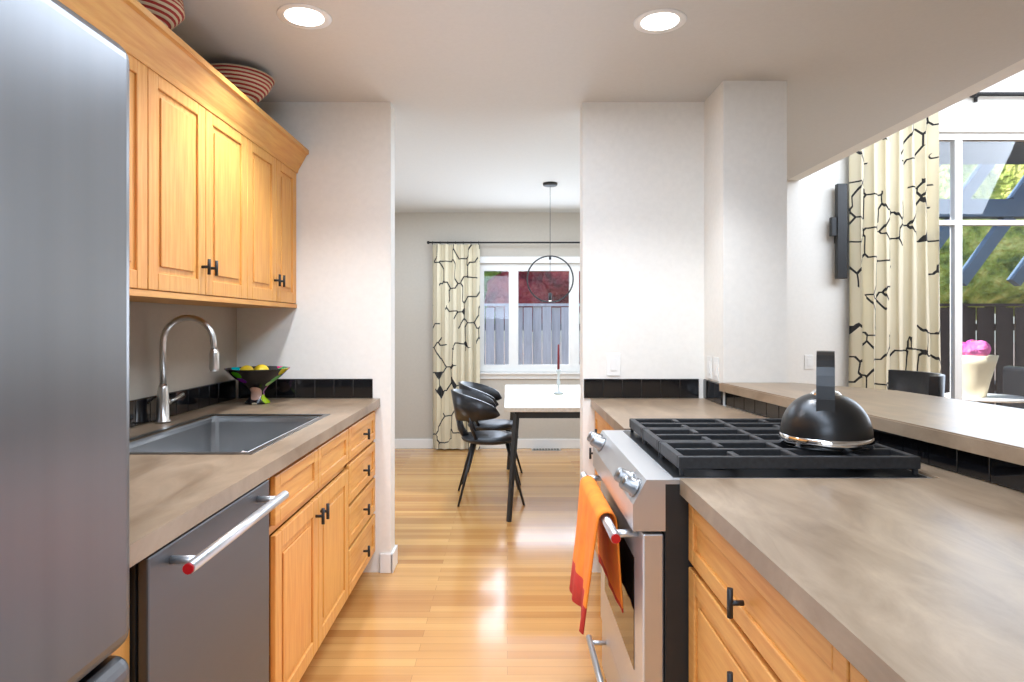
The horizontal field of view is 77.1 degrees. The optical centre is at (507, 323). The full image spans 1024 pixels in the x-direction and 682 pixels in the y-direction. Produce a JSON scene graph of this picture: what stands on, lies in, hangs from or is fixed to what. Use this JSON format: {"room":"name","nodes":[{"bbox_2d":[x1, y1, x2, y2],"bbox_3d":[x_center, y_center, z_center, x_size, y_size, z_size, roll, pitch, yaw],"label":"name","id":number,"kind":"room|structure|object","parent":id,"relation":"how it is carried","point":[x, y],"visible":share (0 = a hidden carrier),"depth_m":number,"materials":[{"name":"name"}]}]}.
{"room":"kitchen","nodes":[
{"label":"kitchen","id":0,"kind":"room"},
{"bbox_2d":[129,302,236,427],"bbox_3d":[-1.476,0.070,0.580,0.120,2.460,5.560,0,0,0],"label":"wall","id":1,"kind":"structure","parent":0,"point":[188,347],"depth_m":2.77,"materials":[{"name":"beige paint"}]},
{"bbox_2d":[58,0,73,10],"bbox_3d":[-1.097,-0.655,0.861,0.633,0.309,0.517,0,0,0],"label":"upper cabinet","id":2,"kind":"object","parent":1,"relation":"attached to","point":[69,3],"depth_m":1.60,"materials":[{"name":"brown wood"}]},
{"bbox_2d":[74,0,165,303],"bbox_3d":[-1.256,-0.446,1.575,0.313,0.727,0.900,0,0,0],"label":"upper cabinet","id":3,"kind":"object","parent":1,"relation":"attached to","point":[147,74],"depth_m":1.95,"materials":[{"name":"brown wood"}]},
{"bbox_2d":[166,64,257,307],"bbox_3d":[-1.256,-0.446,2.343,0.313,0.727,0.865,0,0,0],"label":"upper cabinet","id":4,"kind":"object","parent":1,"relation":"attached to","point":[216,158],"depth_m":2.36,"materials":[{"name":"brown wood"}]},
{"bbox_2d":[137,0,184,29],"bbox_3d":[-1.270,-0.975,2.220,0.280,0.325,0.280,0,0,0],"label":"basket","id":5,"kind":"object","parent":4,"relation":"on","point":[169,14],"visible":0.25,"depth_m":2.19,"materials":[{"name":"red wicker"}]},
{"bbox_2d":[211,63,274,103],"bbox_3d":[-1.235,-0.967,2.930,0.330,0.310,0.330,0,0,0],"label":"basket","id":6,"kind":"object","parent":4,"relation":"on","point":[254,85],"visible":0.27,"depth_m":2.84,"materials":[{"name":"red wicker"}]},
{"bbox_2d":[129,379,372,427],"bbox_3d":[-1.060,0.338,2.244,0.711,0.100,2.229,0,0,0],"label":"backsplash","id":7,"kind":"structure","parent":1,"relation":"attached to","point":[142,410],"depth_m":3.35,"materials":[{"name":"tile"}]},
{"bbox_2d":[258,136,285,307],"bbox_3d":[-1.256,-0.446,2.890,0.313,0.727,0.456,0,0,0],"label":"upper cabinet","id":8,"kind":"object","parent":1,"relation":"attached to","point":[271,162],"depth_m":3.01,"materials":[{"name":"brown wood"}]},
{"bbox_2d":[299,449,606,681],"bbox_3d":[2.100,1.330,2.310,10.200,0.060,9.020,0,0,0],"label":"floor","id":9,"kind":"structure","parent":0,"point":[474,586],"depth_m":3.15,"materials":[{"name":"brown wood"}]},
{"bbox_2d":[0,0,128,681],"bbox_3d":[-0.999,0.410,0.660,0.828,1.780,0.920,0,0,0],"label":"fridge","id":10,"kind":"object","parent":9,"relation":"on","point":[64,343],"visible":1,"depth_m":0.93,"materials":[{"name":"silver metal"}]},
{"bbox_2d":[111,467,286,681],"bbox_3d":[-1.039,0.866,1.536,0.714,0.868,0.819,0,0,0],"label":"base cabinet","id":11,"kind":"object","parent":9,"relation":"on","point":[278,482],"depth_m":1.91,"materials":[{"name":"brown wood"}]},
{"bbox_2d":[130,479,288,681],"bbox_3d":[-0.998,0.867,1.500,0.796,0.866,0.612,0,0,0],"label":"dishwasher","id":12,"kind":"object","parent":9,"relation":"on","point":[199,602],"visible":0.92,"depth_m":1.43,"materials":[{"name":"silver metal"}]},
{"bbox_2d":[287,423,354,681],"bbox_3d":[-1.039,0.866,2.296,0.714,0.868,0.973,0,0,0],"label":"base cabinet","id":13,"kind":"object","parent":9,"relation":"on","point":[321,534],"depth_m":2.32,"materials":[{"name":"brown wood"}]},
{"bbox_2d":[129,398,379,567],"bbox_3d":[-1.040,0.410,2.241,0.749,0.040,2.234,0,0,0],"label":"countertop","id":14,"kind":"structure","parent":13,"relation":"on","point":[172,497],"depth_m":1.74,"materials":[{"name":"stone"}]},
{"bbox_2d":[154,314,218,422],"bbox_3d":[-1.266,0.176,2.596,0.252,0.426,0.172,0,0,0],"label":"faucet","id":15,"kind":"object","parent":14,"relation":"on","point":[164,401],"visible":1,"depth_m":2.53,"materials":[{"name":"silver metal"}]},
{"bbox_2d":[129,414,329,495],"bbox_3d":[-1.020,0.486,2.338,0.518,0.198,0.844,0,0,0],"label":"sink","id":16,"kind":"object","parent":14,"relation":"in","point":[232,435],"visible":0.21,"depth_m":2.73,"materials":[{"name":"silver metal"}]},
{"bbox_2d":[224,364,289,404],"bbox_3d":[-1.225,0.293,3.150,0.306,0.192,0.306,0,0,0],"label":"fruit bowl","id":17,"kind":"object","parent":14,"relation":"on","point":[257,380],"visible":1,"depth_m":3.10,"materials":[{"name":"black ceramic"}]},
{"bbox_2d":[355,411,374,584],"bbox_3d":[-1.039,0.866,3.030,0.714,0.868,0.651,0,0,0],"label":"base cabinet","id":18,"kind":"object","parent":9,"relation":"on","point":[365,426],"depth_m":3.07,"materials":[{"name":"brown wood"}]},
{"bbox_2d":[451,389,524,506],"bbox_3d":[-0.147,0.896,4.797,0.548,0.813,0.528,0,0,0],"label":"dining chair","id":19,"kind":"object","parent":9,"relation":"on","point":[470,406],"visible":0.88,"depth_m":4.63,"materials":[{"name":"black leather"}]},
{"bbox_2d":[458,381,522,484],"bbox_3d":[-0.139,0.896,5.402,0.545,0.813,0.528,0,0,0],"label":"dining chair","id":20,"kind":"object","parent":9,"relation":"on","point":[493,394],"visible":0.54,"depth_m":5.33,"materials":[{"name":"black leather"}]},
{"bbox_2d":[504,385,579,521],"bbox_3d":[0.420,0.925,4.980,0.880,0.753,1.560,0,0,0],"label":"dining table","id":21,"kind":"object","parent":9,"relation":"on","point":[532,401],"visible":0.5,"depth_m":4.31,"materials":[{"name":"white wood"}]},
{"bbox_2d":[553,344,563,393],"bbox_3d":[0.400,0.354,5.020,0.084,0.385,0.084,0,0,0],"label":"candlestick","id":22,"kind":"object","parent":21,"relation":"on","point":[558,371],"visible":1,"depth_m":5.01,"materials":[{"name":"metal"}]},
{"bbox_2d":[531,448,560,450],"bbox_3d":[0.400,1.296,6.620,0.300,0.006,0.100,0,0,0],"label":"floor vent","id":23,"kind":"object","parent":9,"relation":"in","point":[546,449],"visible":1,"depth_m":6.61,"materials":[{"name":"silver metal"}]},
{"bbox_2d":[595,411,613,555],"bbox_3d":[0.721,0.866,2.873,0.533,0.868,0.965,0,0,0],"label":"base cabinet","id":24,"kind":"object","parent":9,"relation":"on","point":[600,424],"depth_m":3.21,"materials":[{"name":"brown wood"}]},
{"bbox_2d":[704,81,786,405],"bbox_3d":[1.182,0.070,3.212,0.304,2.460,0.296,0,0,0],"label":"pillar","id":25,"kind":"structure","parent":9,"relation":"on","point":[745,231],"depth_m":3.06,"materials":[{"name":"beige paint"}]},
{"bbox_2d":[689,504,812,681],"bbox_3d":[0.804,0.866,1.212,0.698,0.868,0.814,0,0,0],"label":"base cabinet","id":26,"kind":"object","parent":9,"relation":"on","point":[748,622],"depth_m":1.28,"materials":[{"name":"brown wood"}]},
{"bbox_2d":[591,398,1023,681],"bbox_3d":[0.932,0.410,1.179,0.995,0.040,4.358,0,0,0],"label":"countertop","id":27,"kind":"structure","parent":26,"relation":"on","point":[895,579],"depth_m":1.09,"materials":[{"name":"stone"}]},
{"bbox_2d":[580,418,930,681],"bbox_3d":[0.677,0.823,2.005,0.821,0.955,0.760,0,0,0],"label":"range","id":28,"kind":"object","parent":9,"relation":"on","point":[642,466],"visible":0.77,"depth_m":1.69,"materials":[{"name":"silver metal"}]},
{"bbox_2d":[569,475,623,634],"bbox_3d":[0.266,0.719,2.022,0.124,0.383,0.446,0,0,0],"label":"towel","id":29,"kind":"object","parent":28,"relation":"hanging from","point":[593,506],"visible":1,"depth_m":1.99,"materials":[{"name":"fabric"}]},
{"bbox_2d":[779,351,874,452],"bbox_3d":[0.907,0.210,1.845,0.246,0.267,0.272,0,0,0],"label":"kettle","id":30,"kind":"object","parent":28,"relation":"on","point":[824,416],"visible":1,"depth_m":1.75,"materials":[{"name":"black metal"}]},
{"bbox_2d":[813,626,868,681],"bbox_3d":[0.804,0.866,0.575,0.698,0.868,0.670,0,0,0],"label":"base cabinet","id":31,"kind":"object","parent":9,"relation":"on","point":[829,665],"depth_m":0.91,"materials":[{"name":"brown wood"}]},
{"bbox_2d":[888,369,944,396],"bbox_3d":[1.676,0.761,2.897,0.487,1.081,0.444,0,0,8],"label":"bar stool","id":32,"kind":"object","parent":9,"relation":"on","point":[926,383],"visible":0.02,"depth_m":2.94,"materials":[{"name":"black leather"}]},
{"bbox_2d":[237,102,703,571],"bbox_3d":[-0.095,0.070,3.420,2.610,2.460,0.120,0,0,0],"label":"wall","id":33,"kind":"structure","parent":0,"point":[631,233],"depth_m":3.36,"materials":[{"name":"beige paint"}]},
{"bbox_2d":[286,156,298,307],"bbox_3d":[-1.256,-0.446,3.181,0.313,0.727,0.351,0,0,0],"label":"upper cabinet","id":34,"kind":"object","parent":33,"relation":"attached to","point":[292,169],"depth_m":3.27,"materials":[{"name":"brown wood"}]},
{"bbox_2d":[380,545,397,565],"bbox_3d":[-1.448,1.250,3.487,1.704,0.100,0.014,0,0,0],"label":"baseboard","id":35,"kind":"structure","parent":33,"relation":"attached to","point":[388,562],"depth_m":3.35,"materials":[{"name":"white wood"}]},
{"bbox_2d":[584,379,711,400],"bbox_3d":[0.715,0.338,3.352,0.629,0.100,0.014,0,0,0],"label":"backsplash","id":36,"kind":"structure","parent":33,"relation":"attached to","point":[593,388],"depth_m":3.35,"materials":[{"name":"tile"}]},
{"bbox_2d":[401,213,576,438],"bbox_3d":[-0.543,0.070,6.760,3.754,2.460,0.120,0,0,0],"label":"wall","id":37,"kind":"structure","parent":0,"point":[417,229],"depth_m":6.70,"materials":[{"name":"beige paint"}]},
{"bbox_2d":[395,439,579,448],"bbox_3d":[-0.543,1.250,6.693,3.514,0.100,0.014,0,0,0],"label":"baseboard","id":38,"kind":"structure","parent":37,"relation":"attached to","point":[399,443],"depth_m":6.69,"materials":[{"name":"white wood"}]},
{"bbox_2d":[427,241,579,449],"bbox_3d":[0.325,0.217,6.600,2.306,2.136,0.083,0,0,0],"label":"curtain","id":39,"kind":"object","parent":37,"relation":"hanging from","point":[456,313],"visible":0.9,"depth_m":6.60,"materials":[{"name":"fabric"}]},
{"bbox_2d":[480,257,579,378],"bbox_3d":[0.365,-0.062,6.725,1.550,1.275,0.130,0,0,0],"label":"dining window","id":40,"kind":"structure","parent":37,"relation":"in","point":[513,369],"depth_m":6.73,"materials":[{"name":"clear glass"}]},
{"bbox_2d":[172,0,1023,212],"bbox_3d":[-0.370,-1.210,2.310,5.260,0.100,9.020,0,0,0],"label":"ceiling","id":41,"kind":"structure","parent":0,"point":[486,98],"depth_m":2.87,"materials":[{"name":"paint"}]},
{"bbox_2d":[276,3,331,28],"bbox_3d":[-0.766,-1.163,2.425,0.200,0.014,0.200,0,0,0],"label":"recessed light","id":42,"kind":"object","parent":41,"relation":"in","point":[298,16],"visible":1,"depth_m":2.42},
{"bbox_2d":[526,182,573,302],"bbox_3d":[0.353,-0.666,5.300,0.392,0.986,0.120,0,0,0],"label":"ring pendant light","id":43,"kind":"object","parent":41,"relation":"hanging from","point":[549,184],"visible":1,"depth_m":5.29,"materials":[{"name":"black metal"}]},
{"bbox_2d":[633,9,686,33],"bbox_3d":[0.585,-1.163,2.463,0.200,0.014,0.200,0,0,0],"label":"recessed light","id":44,"kind":"object","parent":41,"relation":"in","point":[664,21],"visible":1,"depth_m":2.46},
{"bbox_2d":[726,405,1020,491],"bbox_3d":[1.348,0.810,0.931,0.199,0.979,4.301,0,0,-5],"label":"wall","id":45,"kind":"structure","parent":0,"point":[921,462],"depth_m":2.69,"materials":[{"name":"black tile"}]},
{"bbox_2d":[716,382,1023,491],"bbox_3d":[1.179,0.338,1.575,0.298,0.100,3.000,0,0,0],"label":"backsplash","id":46,"kind":"structure","parent":45,"relation":"attached to","point":[997,472],"depth_m":1.72,"materials":[{"name":"tile"}]},
{"bbox_2d":[719,383,1023,465],"bbox_3d":[1.510,0.300,0.931,0.593,0.040,4.338,0,0,-5],"label":"bar","id":47,"kind":"object","parent":45,"relation":"on","point":[990,430],"visible":0.96,"depth_m":1.96,"materials":[{"name":"stone"}]},
{"bbox_2d":[787,75,1023,386],"bbox_3d":[4.197,-0.450,5.260,5.726,3.500,0.120,0,0,0],"label":"wall","id":48,"kind":"structure","parent":0,"point":[820,300],"depth_m":5.20,"materials":[{"name":"beige paint"}]},
{"bbox_2d":[829,184,846,278],"bbox_3d":[2.644,-0.738,5.152,0.122,0.755,0.094,0,0,0],"label":"television","id":49,"kind":"object","parent":48,"relation":"attached to","point":[838,227],"visible":1,"depth_m":5.11,"materials":[{"name":"black metal"}]},
{"bbox_2d":[848,112,940,389],"bbox_3d":[3.090,-0.280,5.100,0.876,3.131,0.119,0,0,0],"label":"curtain","id":50,"kind":"object","parent":48,"relation":"hanging from","point":[894,292],"depth_m":5.10,"materials":[{"name":"fabric"}]},
{"bbox_2d":[939,123,1023,407],"bbox_3d":[4.640,-0.250,5.225,2.700,2.740,0.130,0,0,0],"label":"window","id":51,"kind":"structure","parent":48,"relation":"in","point":[956,222],"depth_m":5.23,"materials":[{"name":"clear glass"}]},
{"bbox_2d":[970,92,1023,102],"bbox_3d":[4.990,-1.825,5.143,2.620,0.070,0.105,0,0,0],"label":"curtain rod","id":52,"kind":"object","parent":48,"relation":"hanging from","point":[975,96],"depth_m":5.11,"materials":[{"name":"metal"}]},
{"bbox_2d":[787,59,1023,182],"bbox_3d":[2.310,-1.680,1.500,0.100,1.040,7.400,0,0,0],"label":"wall","id":53,"kind":"structure","parent":0,"point":[1014,71],"depth_m":3.92,"materials":[{"name":"beige paint"}]},
{"label":"outside","id":54,"kind":"structure","parent":0,"visible":0},
{"bbox_2d":[485,343,1013,404],"bbox_3d":[5.000,1.366,16.500,70.000,0.108,57.000,0,0,0],"label":"ground","id":55,"kind":"structure","parent":54,"point":[579,355],"depth_m":28.36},
{"bbox_2d":[484,271,501,323],"bbox_3d":[-1.634,-0.825,13.385,4.369,4.272,2.392,0,0,0],"label":"tree","id":56,"kind":"object","parent":55,"relation":"on","point":[487,277],"depth_m":13.05,"materials":[{"name":"green plant"}]},
{"bbox_2d":[484,271,579,331],"bbox_3d":[1.017,-0.870,13.072,4.306,4.362,2.330,0,0,0],"label":"tree","id":57,"kind":"object","parent":55,"relation":"on","point":[538,279],"depth_m":12.64,"materials":[{"name":"red plant"}]},
{"bbox_2d":[484,303,1023,405],"bbox_3d":[3.524,0.505,9.545,25.048,1.611,0.110,0,0,0],"label":"fence","id":58,"kind":"object","parent":55,"relation":"on","point":[542,315],"depth_m":9.50,"materials":[{"name":"grey wood"}]},
{"bbox_2d":[939,142,1023,285],"bbox_3d":[6.250,-0.354,6.003,6.500,3.331,1.355,0,0,0],"label":"pergola","id":59,"kind":"object","parent":55,"relation":"on","point":[944,214],"depth_m":6.53,"materials":[{"name":"paint"}]},
{"bbox_2d":[939,165,1023,319],"bbox_3d":[9.129,-2.030,13.057,7.570,6.681,3.527,0,0,0],"label":"tree","id":60,"kind":"object","parent":55,"relation":"on","point":[984,268],"depth_m":11.56,"materials":[{"name":"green plant"}]},
{"bbox_2d":[944,393,1023,403],"bbox_3d":[4.300,0.981,5.780,0.630,0.661,0.630,0,0,0],"label":"patio table","id":61,"kind":"object","parent":55,"relation":"on","point":[1001,400],"depth_m":5.59,"materials":[{"name":"white metal"}]},
{"bbox_2d":[962,339,998,397],"bbox_3d":[4.160,0.394,5.716,0.350,0.509,0.353,0,0,0],"label":"potted mums","id":62,"kind":"object","parent":61,"relation":"on","point":[970,387],"depth_m":5.61,"materials":[{"name":"pink plant"}]},
{"bbox_2d":[1003,365,1023,408],"bbox_3d":[5.015,0.856,5.950,0.510,0.912,0.500,0,0,0],"label":"patio chair","id":63,"kind":"object","parent":55,"relation":"on","point":[1016,376],"depth_m":6.04,"materials":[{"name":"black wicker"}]},
{"bbox_2d":[1007,293,1023,316],"bbox_3d":[11.193,-2.425,13.967,7.220,7.473,3.998,0,0,0],"label":"tree","id":64,"kind":"object","parent":55,"relation":"on","point":[1021,298],"depth_m":13.19,"materials":[{"name":"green plant"}]}
]}

